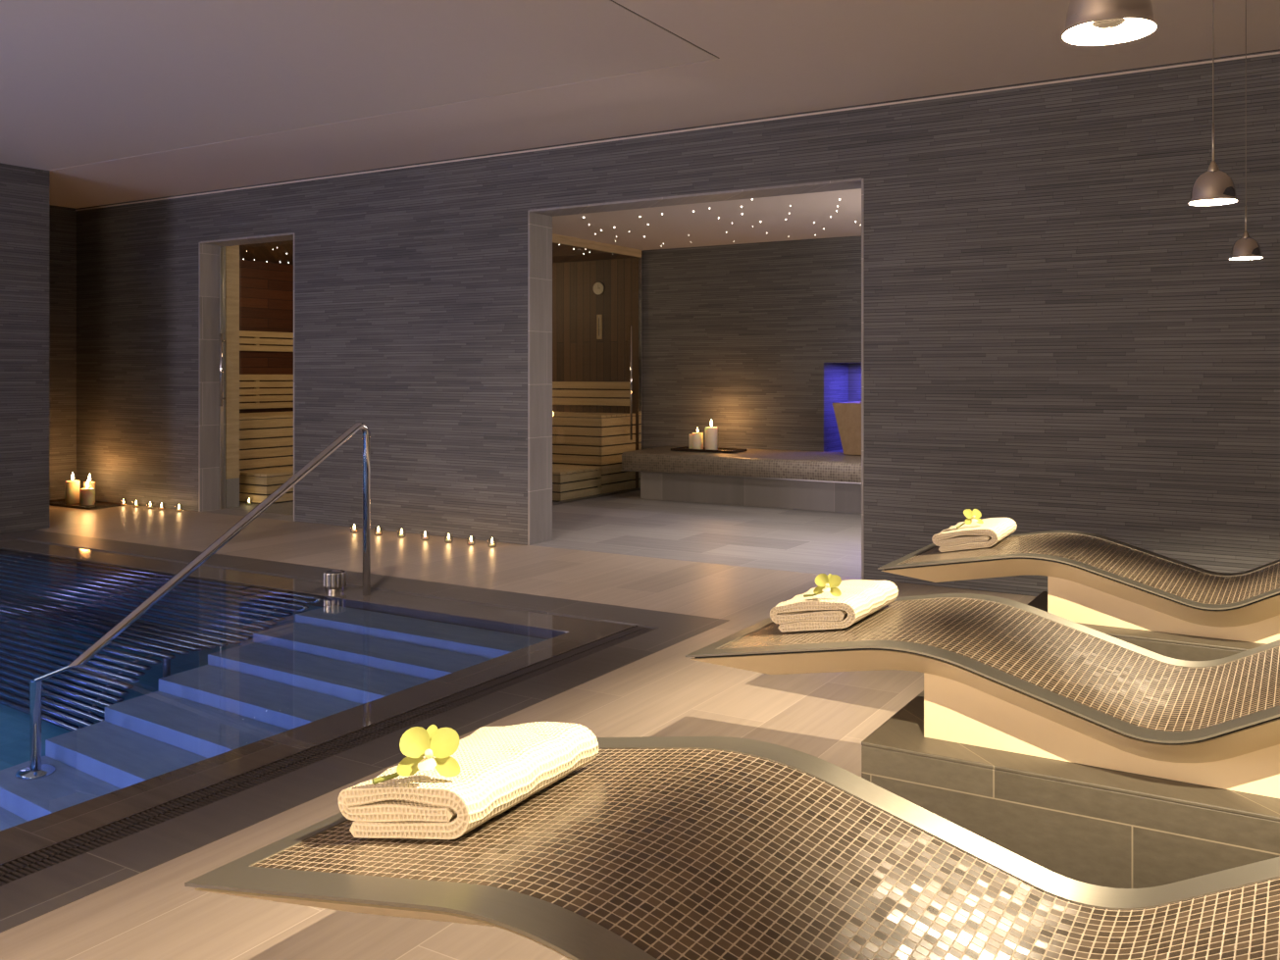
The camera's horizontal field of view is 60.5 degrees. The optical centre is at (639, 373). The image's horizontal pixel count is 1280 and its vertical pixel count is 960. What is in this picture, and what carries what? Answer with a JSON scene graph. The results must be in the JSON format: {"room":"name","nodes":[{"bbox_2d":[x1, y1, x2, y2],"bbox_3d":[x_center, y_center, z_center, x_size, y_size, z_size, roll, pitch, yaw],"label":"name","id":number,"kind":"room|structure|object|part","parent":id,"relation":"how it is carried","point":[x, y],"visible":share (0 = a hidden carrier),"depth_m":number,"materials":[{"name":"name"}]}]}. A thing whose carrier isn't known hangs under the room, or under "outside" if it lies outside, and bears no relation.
{"room":"spa","nodes":[
{"label":"spa","id":0,"kind":"room"},
{"bbox_2d":[0,162,49,533],"bbox_3d":[-7.571,-0.195,5.836,1.600,2.890,8.120,0,0,31],"label":"wall","id":1,"kind":"structure","parent":0,"point":[24,191],"depth_m":8.71,"materials":[{"name":"stone"}]},
{"bbox_2d":[49,204,76,500],"bbox_3d":[-6.101,-0.195,10.281,0.200,2.890,1.605,0,0,31],"label":"wall","id":2,"kind":"structure","parent":0,"point":[62,220],"depth_m":10.78,"materials":[{"name":"stone"}]},
{"bbox_2d":[239,259,293,412],"bbox_3d":[-4.220,0.000,12.416,0.100,2.500,3.453,0,0,31],"label":"wall","id":3,"kind":"structure","parent":0,"point":[266,289],"depth_m":12.34,"materials":[{"name":"red wood"}]},
{"bbox_2d":[239,374,293,409],"bbox_3d":[-4.325,0.200,12.101,0.046,0.380,2.400,0,0,31],"label":"bench","id":4,"kind":"object","parent":3,"relation":"attached to","point":[257,384],"visible":0.2,"depth_m":12.29,"materials":[{"name":"brown wood"}]},
{"bbox_2d":[239,330,293,352],"bbox_3d":[-4.325,-0.360,12.101,0.046,0.220,2.400,0,0,31],"label":"rail","id":5,"kind":"object","parent":3,"relation":"attached to","point":[257,340],"visible":0.25,"depth_m":12.28,"materials":[{"name":"brown wood"}]},
{"bbox_2d":[0,548,565,831],"bbox_3d":[-4.076,1.258,4.077,5.500,0.001,6.540,0,0,31],"label":"pool water","id":6,"kind":"object","parent":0,"point":[213,668],"visible":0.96,"depth_m":4.72,"materials":[{"name":"blue liquid"}]},
{"bbox_2d":[239,240,642,265],"bbox_3d":[-2.553,-1.310,11.462,3.940,0.120,3.553,0,0,31],"label":"ceiling","id":7,"kind":"structure","parent":0,"point":[268,252],"depth_m":11.43,"materials":[{"name":"brown wood"}]},
{"bbox_2d":[0,490,1036,959],"bbox_3d":[-1.585,1.310,5.145,12.850,0.120,13.150,0,0,31],"label":"floor","id":8,"kind":"structure","parent":0,"point":[150,914],"depth_m":4.54,"materials":[{"name":"beige tile"}]},
{"bbox_2d":[49,499,124,510],"bbox_3d":[-5.330,1.238,10.453,0.856,0.022,0.356,0,0,31],"label":"tray","id":9,"kind":"object","parent":8,"relation":"on","point":[59,502],"visible":0.59,"depth_m":10.35,"materials":[{"name":"paint"}]},
{"bbox_2d":[65,473,79,504],"bbox_3d":[-5.420,1.090,10.496,0.122,0.296,0.122,0,0,31],"label":"pillar candle","id":10,"kind":"object","parent":9,"relation":"on","point":[72,486],"visible":1,"depth_m":10.45,"materials":[{"name":"beige wax"}]},
{"bbox_3d":[-5.330,1.244,10.453,0.840,0.010,0.340,0,0,31],"label":"panel","id":11,"kind":"part","parent":9,"relation":"part of","materials":[{"name":"paint"}]},
{"bbox_2d":[80,481,94,506],"bbox_3d":[-5.212,1.120,10.358,0.120,0.236,0.120,0,0,31],"label":"pillar candle","id":12,"kind":"object","parent":9,"relation":"on","point":[86,494],"visible":1,"depth_m":10.31,"materials":[{"name":"beige wax"}]},
{"bbox_2d":[83,474,95,503],"bbox_3d":[-5.274,1.098,10.525,0.100,0.281,0.100,0,0,31],"label":"pillar candle","id":13,"kind":"object","parent":9,"relation":"on","point":[90,484],"visible":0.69,"depth_m":10.51,"materials":[{"name":"beige wax"}]},
{"bbox_2d":[239,410,293,471],"bbox_3d":[-3.837,0.840,11.852,0.940,0.820,2.560,0,0,31],"label":"bench","id":14,"kind":"object","parent":8,"relation":"on","point":[266,438],"visible":0.03,"depth_m":11.08,"materials":[{"name":"brown wood"}]},
{"bbox_3d":[-3.837,0.442,11.852,0.940,0.024,2.560,0,0,31],"label":"seat","id":15,"kind":"part","parent":14,"relation":"part of","materials":[{"name":"brown wood"}]},
{"bbox_2d":[239,466,293,504],"bbox_3d":[-3.343,1.105,11.259,0.480,0.290,1.600,0,0,31],"label":"bench","id":16,"kind":"object","parent":8,"relation":"on","point":[257,485],"visible":0.39,"depth_m":10.59,"materials":[{"name":"brown wood"}]},
{"bbox_3d":[-3.762,1.113,10.591,0.452,0.246,0.022,0,0,31],"label":"panel","id":17,"kind":"part","parent":16,"relation":"part of","materials":[{"name":"brown wood"}]},
{"bbox_3d":[-3.343,0.972,11.259,0.480,0.024,1.600,0,0,31],"label":"seat","id":18,"kind":"part","parent":16,"relation":"part of","materials":[{"name":"brown wood"}]},
{"bbox_3d":[-3.148,1.113,11.141,0.024,0.246,1.599,0,0,31],"label":"panel","id":19,"kind":"part","parent":16,"relation":"part of","materials":[{"name":"brown wood"}]},
{"bbox_2d":[466,535,475,545],"bbox_3d":[-1.233,1.216,8.019,0.068,0.066,0.068,0,0,31],"label":"tealight","id":20,"kind":"object","parent":8,"relation":"on","point":[471,542],"visible":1,"depth_m":8.02,"materials":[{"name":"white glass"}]},
{"bbox_2d":[552,464,601,502],"bbox_3d":[-1.546,1.105,11.549,2.250,0.290,0.720,0,0,31],"label":"bench","id":21,"kind":"object","parent":8,"relation":"on","point":[569,483],"visible":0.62,"depth_m":10.93,"materials":[{"name":"brown wood"}]},
{"bbox_3d":[-1.738,1.113,11.257,2.222,0.246,0.022,0,0,31],"label":"panel","id":22,"kind":"part","parent":21,"relation":"part of","materials":[{"name":"brown wood"}]},
{"bbox_3d":[-1.546,0.972,11.549,2.250,0.024,0.720,0,0,31],"label":"seat","id":23,"kind":"part","parent":21,"relation":"part of","materials":[{"name":"brown wood"}]},
{"bbox_2d":[552,411,635,494],"bbox_3d":[-1.390,0.840,12.279,2.740,0.820,0.670,0,0,31],"label":"bench","id":24,"kind":"object","parent":8,"relation":"on","point":[579,438],"visible":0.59,"depth_m":11.49,"materials":[{"name":"brown wood"}]},
{"bbox_3d":[-1.569,0.848,12.008,2.712,0.776,0.022,0,0,31],"label":"panel","id":25,"kind":"part","parent":24,"relation":"part of","materials":[{"name":"brown wood"}]},
{"bbox_3d":[-1.390,0.442,12.279,2.740,0.024,0.670,0,0,31],"label":"seat","id":26,"kind":"part","parent":24,"relation":"part of","materials":[{"name":"brown wood"}]},
{"bbox_3d":[-0.229,0.848,11.575,0.024,0.776,0.669,0,0,31],"label":"panel","id":27,"kind":"part","parent":24,"relation":"part of","materials":[{"name":"brown wood"}]},
{"bbox_2d":[552,233,643,505],"bbox_3d":[-0.859,-0.040,10.372,0.067,2.580,3.440,0,0,31],"label":"glass wall","id":28,"kind":"structure","parent":8,"relation":"on","point":[556,238],"depth_m":11.59,"materials":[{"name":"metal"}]},
{"bbox_3d":[-0.881,-1.290,10.361,0.040,0.080,3.400,0,0,31],"label":"head rail","id":29,"kind":"part","parent":28,"relation":"part of","materials":[{"name":"brown wood"}]},
{"bbox_3d":[0.011,-0.015,11.832,0.036,2.530,0.040,0,0,31],"label":"corner post","id":30,"kind":"part","parent":28,"relation":"part of","materials":[{"name":"metal"}]},
{"bbox_2d":[184,736,1279,959],"bbox_3d":[0.353,0.663,1.461,1.957,0.517,0.762,0,0,31],"label":"lounger","id":31,"kind":"object","parent":8,"relation":"on","point":[654,847],"visible":0.91,"depth_m":1.56,"materials":[{"name":"brown tile"}]},
{"bbox_2d":[338,721,598,839],"bbox_3d":[-0.277,0.676,1.843,0.261,0.109,0.367,0,0,30],"label":"folded towel","id":32,"kind":"object","parent":31,"relation":"on","point":[501,767],"visible":0.9,"depth_m":1.73,"materials":[{"name":"beige fabric"}]},
{"bbox_2d":[372,724,460,784],"bbox_3d":[-0.344,0.591,1.689,0.137,0.084,0.063,0,0,-4],"label":"flower","id":33,"kind":"object","parent":32,"relation":"on","point":[416,742],"visible":1,"depth_m":1.69,"materials":[{"name":"yellow plant"}]},
{"bbox_3d":[-0.368,0.612,1.704,0.090,0.041,0.027,0,0,-4],"label":"stem","id":34,"kind":"part","parent":33,"relation":"part of","materials":[{"name":"green plant"}]},
{"bbox_2d":[620,445,861,513],"bbox_3d":[1.890,1.008,10.148,4.300,0.485,0.985,0,0,31],"label":"tiled bench","id":35,"kind":"object","parent":8,"relation":"on","point":[815,481],"visible":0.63,"depth_m":10.31,"materials":[{"name":"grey tile"}]},
{"bbox_2d":[670,446,747,453],"bbox_3d":[0.684,0.757,10.955,0.696,0.022,0.316,0,0,31],"label":"tray","id":36,"kind":"object","parent":35,"relation":"on","point":[685,448],"visible":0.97,"depth_m":10.88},
{"bbox_2d":[688,434,692,449],"bbox_3d":[0.536,0.680,11.116,0.080,0.155,0.080,0,0,31],"label":"pillar candle","id":37,"kind":"object","parent":36,"relation":"on","point":[690,435],"visible":0.34,"depth_m":11.08,"materials":[{"name":"beige wax"}]},
{"bbox_2d":[692,429,703,449],"bbox_3d":[0.576,0.650,10.998,0.110,0.215,0.110,0,0,31],"label":"pillar candle","id":38,"kind":"object","parent":36,"relation":"on","point":[697,437],"visible":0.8,"depth_m":10.95,"materials":[{"name":"beige wax"}]},
{"bbox_2d":[705,420,716,450],"bbox_3d":[0.707,0.605,10.906,0.124,0.306,0.124,0,0,31],"label":"pillar candle","id":39,"kind":"object","parent":36,"relation":"on","point":[710,432],"visible":0.88,"depth_m":10.85,"materials":[{"name":"beige wax"}]},
{"bbox_3d":[1.892,0.858,10.151,4.300,0.185,0.978,0,0,31],"label":"mosaic seat","id":40,"kind":"part","parent":35,"relation":"part of","materials":[{"name":"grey tile"}]},
{"bbox_2d":[832,401,861,455],"bbox_3d":[2.263,0.439,10.424,0.668,0.652,0.668,0,0,31],"label":"fountain","id":41,"kind":"object","parent":35,"relation":"on","point":[847,415],"visible":0.27,"depth_m":10.27,"materials":[{"name":"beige stone"}]},
{"bbox_2d":[685,593,1279,798],"bbox_3d":[1.157,0.663,2.785,1.957,0.517,0.762,0,0,31],"label":"lounger","id":42,"kind":"object","parent":8,"relation":"on","point":[1000,674],"visible":0.91,"depth_m":2.71,"materials":[{"name":"beige tile"}]},
{"bbox_2d":[769,579,898,632],"bbox_3d":[0.569,0.673,3.199,0.261,0.109,0.378,0,0,31],"label":"folded towel","id":43,"kind":"object","parent":42,"relation":"on","point":[858,599],"visible":0.96,"depth_m":3.07,"materials":[{"name":"beige fabric"}]},
{"bbox_2d":[803,573,841,597],"bbox_3d":[0.509,0.596,3.071,0.112,0.069,0.052,0,0,23],"label":"flower","id":44,"kind":"object","parent":43,"relation":"on","point":[831,581],"visible":1,"depth_m":3.07,"materials":[{"name":"yellow plant"}]},
{"bbox_3d":[0.497,0.614,3.091,0.074,0.034,0.022,0,0,23],"label":"stem","id":45,"kind":"part","parent":44,"relation":"part of","materials":[{"name":"green plant"}]},
{"bbox_2d":[861,690,1279,888],"bbox_3d":[1.459,1.086,2.602,1.706,0.328,0.680,0,0,31],"label":"plinth","id":46,"kind":"object","parent":8,"relation":"on","point":[1097,826],"visible":0.49,"depth_m":2.50,"materials":[{"name":"beige tile"}]},
{"bbox_2d":[877,530,1279,644],"bbox_3d":[1.964,0.663,4.115,1.957,0.517,0.762,0,0,31],"label":"lounger","id":47,"kind":"object","parent":8,"relation":"on","point":[1093,579],"visible":0.91,"depth_m":4.04,"materials":[{"name":"beige tile"}]},
{"bbox_2d":[931,517,1016,552],"bbox_3d":[1.413,0.677,4.628,0.261,0.109,0.408,0,0,29],"label":"folded towel","id":48,"kind":"object","parent":47,"relation":"on","point":[993,531],"visible":0.99,"depth_m":4.48,"materials":[{"name":"beige fabric"}]},
{"bbox_2d":[956,509,983,528],"bbox_3d":[1.358,0.599,4.526,0.123,0.075,0.057,0,0,-23],"label":"flower","id":49,"kind":"object","parent":48,"relation":"on","point":[968,513],"visible":1,"depth_m":4.54,"materials":[{"name":"yellow plant"}]},
{"bbox_2d":[1026,591,1266,661],"bbox_3d":[2.266,1.086,3.932,1.706,0.328,0.680,0,0,31],"label":"plinth","id":50,"kind":"object","parent":8,"relation":"on","point":[1185,647],"visible":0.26,"depth_m":3.81,"materials":[{"name":"beige tile"}]},
{"bbox_2d":[0,0,1279,208],"bbox_3d":[-2.533,-1.700,3.583,13.250,0.120,9.897,0,0,31],"label":"ceiling","id":51,"kind":"structure","parent":0,"point":[777,57],"depth_m":5.92,"materials":[{"name":"paint"}]},
{"bbox_2d":[611,0,719,58],"bbox_3d":[-4.969,-1.692,4.252,7.692,0.096,8.112,0,0,31],"label":"trim","id":52,"kind":"structure","parent":51,"relation":"attached to","point":[611,0],"depth_m":5.23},
{"bbox_2d":[1062,0,1156,45],"bbox_3d":[0.567,-1.026,1.329,0.105,1.227,0.105,0,0,31],"label":"pendant lamp","id":53,"kind":"object","parent":51,"relation":"hanging from","point":[1087,22],"visible":1,"depth_m":1.32,"materials":[{"name":"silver metal"}]},
{"bbox_3d":[0.567,-0.422,1.329,0.038,0.006,0.038,0,0,31],"label":"bulb crown","id":54,"kind":"part","parent":53,"relation":"part of","materials":[{"name":"white glass"}]},
{"bbox_2d":[1188,0,1237,205],"bbox_3d":[1.381,-1.026,2.647,0.105,1.227,0.105,0,0,31],"label":"pendant lamp","id":55,"kind":"object","parent":51,"relation":"hanging from","point":[1214,186],"visible":1,"depth_m":2.62,"materials":[{"name":"metal"}]},
{"bbox_3d":[1.381,-1.115,2.647,0.002,1.029,0.002,0,0,9],"label":"cord","id":56,"kind":"part","parent":55,"relation":"part of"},
{"bbox_3d":[1.381,-0.556,2.647,0.005,0.093,0.005,0,0,31],"label":"stem","id":57,"kind":"part","parent":55,"relation":"part of","materials":[{"name":"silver metal"}]},
{"bbox_3d":[1.381,-0.450,2.647,0.105,0.074,0.105,0,0,31],"label":"lamp shade","id":58,"kind":"part","parent":55,"relation":"part of","materials":[{"name":"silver metal"}]},
{"bbox_2d":[1229,0,1262,259],"bbox_3d":[2.197,-1.031,3.983,0.105,1.227,0.105,0,0,31],"label":"pendant lamp","id":59,"kind":"object","parent":51,"relation":"hanging from","point":[1246,247],"visible":1,"depth_m":3.97,"materials":[{"name":"metal"}]},
{"bbox_3d":[2.197,-0.561,3.983,0.005,0.093,0.005,0,0,31],"label":"stem","id":60,"kind":"part","parent":59,"relation":"part of","materials":[{"name":"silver metal"}]},
{"bbox_3d":[2.197,-0.455,3.983,0.105,0.074,0.105,0,0,31],"label":"lamp shade","id":61,"kind":"part","parent":59,"relation":"part of","materials":[{"name":"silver metal"}]},
{"bbox_3d":[2.197,-1.121,3.983,0.002,1.029,0.002,0,0,9],"label":"cord","id":62,"kind":"part","parent":59,"relation":"part of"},
{"bbox_2d":[76,49,1279,596],"bbox_3d":[-0.122,-0.195,7.749,13.050,2.890,0.272,0,0,31],"label":"wall","id":63,"kind":"structure","parent":0,"point":[1055,338],"depth_m":6.54,"materials":[{"name":"stone"}]},
{"bbox_2d":[198,232,294,521],"bbox_3d":[-3.385,0.028,9.732,1.253,2.444,0.281,0,0,31],"label":"trim","id":64,"kind":"structure","parent":63,"relation":"attached to","point":[208,251],"depth_m":10.01,"materials":[{"name":"stone"}]},
{"bbox_2d":[219,240,287,514],"bbox_3d":[-3.351,0.040,9.786,1.215,2.420,0.077,0,0,31],"label":"door","id":65,"kind":"structure","parent":63,"relation":"in","point":[222,340],"depth_m":10.10,"materials":[{"name":"glass"}]},
{"bbox_2d":[75,51,1279,210],"bbox_3d":[-0.109,-1.621,7.577,12.850,0.010,0.010,0,0,31],"label":"trim","id":66,"kind":"structure","parent":63,"relation":"attached to","point":[1272,53],"depth_m":6.99,"materials":[{"name":"paint"}]},
{"bbox_2d":[527,177,864,578],"bbox_3d":[0.345,0.028,7.468,2.548,2.444,0.281,0,0,31],"label":"trim","id":67,"kind":"structure","parent":63,"relation":"attached to","point":[539,221],"depth_m":8.05,"materials":[{"name":"stone"}]},
{"bbox_2d":[552,235,861,489],"bbox_3d":[0.481,-0.040,11.681,8.700,2.580,0.230,0,0,31],"label":"wall","id":68,"kind":"structure","parent":0,"point":[745,339],"depth_m":11.36,"materials":[{"name":"stone"}]},
{"bbox_2d":[552,381,629,406],"bbox_3d":[-1.281,0.220,12.575,2.760,0.260,0.022,0,0,31],"label":"bench","id":69,"kind":"object","parent":68,"relation":"attached to","point":[555,384],"visible":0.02,"depth_m":12.11,"materials":[{"name":"brown wood"}]},
{"bbox_2d":[593,282,604,295],"bbox_3d":[-0.456,-0.940,12.103,0.140,0.140,0.020,0,0,31],"label":"wall clock","id":70,"kind":"object","parent":68,"relation":"attached to","point":[598,287],"visible":1,"depth_m":12.09,"materials":[{"name":"beige wood"}]},
{"bbox_2d":[596,314,602,339],"bbox_3d":[-0.449,-0.515,12.096,0.064,0.270,0.025,0,0,31],"label":"thermometer","id":71,"kind":"object","parent":68,"relation":"attached to","point":[598,317],"visible":1,"depth_m":12.09,"materials":[{"name":"brown wood"}]},
{"bbox_2d":[831,362,861,451],"bbox_3d":[2.450,0.333,10.925,1.050,0.978,0.520,0,0,31],"label":"wall niche","id":72,"kind":"object","parent":68,"relation":"in","point":[845,377],"visible":0.03,"depth_m":11.22,"materials":[{"name":"stone"}]},
{"bbox_2d":[552,188,861,251],"bbox_3d":[1.226,-1.380,9.227,4.880,0.100,3.653,0,0,31],"label":"ceiling","id":73,"kind":"structure","parent":0,"point":[816,215],"depth_m":9.64,"materials":[{"name":"paint"}]},
{"bbox_3d":[-4.013,2.961,4.056,5.630,0.478,6.570,0,0,31],"label":"floor","id":74,"kind":"structure","parent":0,"visible":0},
{"bbox_3d":[-1.604,2.253,4.816,1.620,1.594,2.200,0,0,31],"label":"steps","id":75,"kind":"structure","parent":74,"relation":"on","visible":0},
{"bbox_2d":[67,422,370,665],"bbox_3d":[-2.047,1.399,5.401,0.152,2.250,2.021,0,0,31],"label":"handrail","id":76,"kind":"object","parent":75,"relation":"on","point":[83,658],"visible":0.42,"depth_m":5.62,"materials":[{"name":"metal"}]},
{"bbox_3d":[-3.411,0.000,9.923,3.870,2.500,0.030,0,0,31],"label":"wall","id":77,"kind":"structure","parent":0,"visible":0},
{"bbox_2d":[225,245,239,479],"bbox_3d":[-3.855,-0.135,10.287,0.126,2.230,0.148,0,0,31],"label":"trim","id":78,"kind":"structure","parent":77,"relation":"attached to","point":[231,252],"depth_m":10.26,"materials":[{"name":"brown wood"}]},
{"bbox_2d":[225,477,239,508],"bbox_3d":[-3.855,1.115,10.287,0.126,0.270,0.148,0,0,31],"label":"trim","id":79,"kind":"structure","parent":77,"relation":"attached to","point":[231,485],"depth_m":10.25,"materials":[{"name":"stone"}]},
{"bbox_3d":[-4.184,2.215,4.014,5.880,1.870,6.820,0,0,31],"label":"wall","id":80,"kind":"structure","parent":0,"visible":0},
{"bbox_2d":[0,539,637,864],"bbox_3d":[-4.068,1.402,4.090,5.500,0.296,6.570,0,0,31],"label":"ledge","id":81,"kind":"object","parent":80,"relation":"attached to","point":[31,836],"visible":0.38,"depth_m":4.24,"materials":[{"name":"stone"}]},
{"bbox_2d":[323,569,346,593],"bbox_3d":[-1.759,1.210,6.332,0.128,0.137,0.128,0,0,31],"label":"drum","id":82,"kind":"object","parent":81,"relation":"on","point":[334,581],"visible":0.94,"depth_m":6.29,"materials":[{"name":"silver metal"}]},
{"bbox_2d":[0,529,729,932],"bbox_3d":[-4.061,1.310,4.097,6.205,0.121,7.190,0,0,31],"label":"pool coping","id":83,"kind":"object","parent":80,"relation":"on","point":[26,898],"visible":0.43,"depth_m":3.91,"materials":[{"name":"stone"}]},
{"bbox_3d":[-4.013,1.330,4.056,5.630,0.040,6.570,0,0,31],"label":"pool slot","id":84,"kind":"structure","parent":80,"relation":"attached to","visible":0},
{"bbox_2d":[0,625,656,886],"bbox_3d":[-1.670,1.270,2.616,0.130,0.039,6.540,0,0,31],"label":"drain grating","id":85,"kind":"object","parent":84,"relation":"on","point":[40,859],"visible":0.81,"depth_m":3.46,"materials":[{"name":"metal"}]}
]}

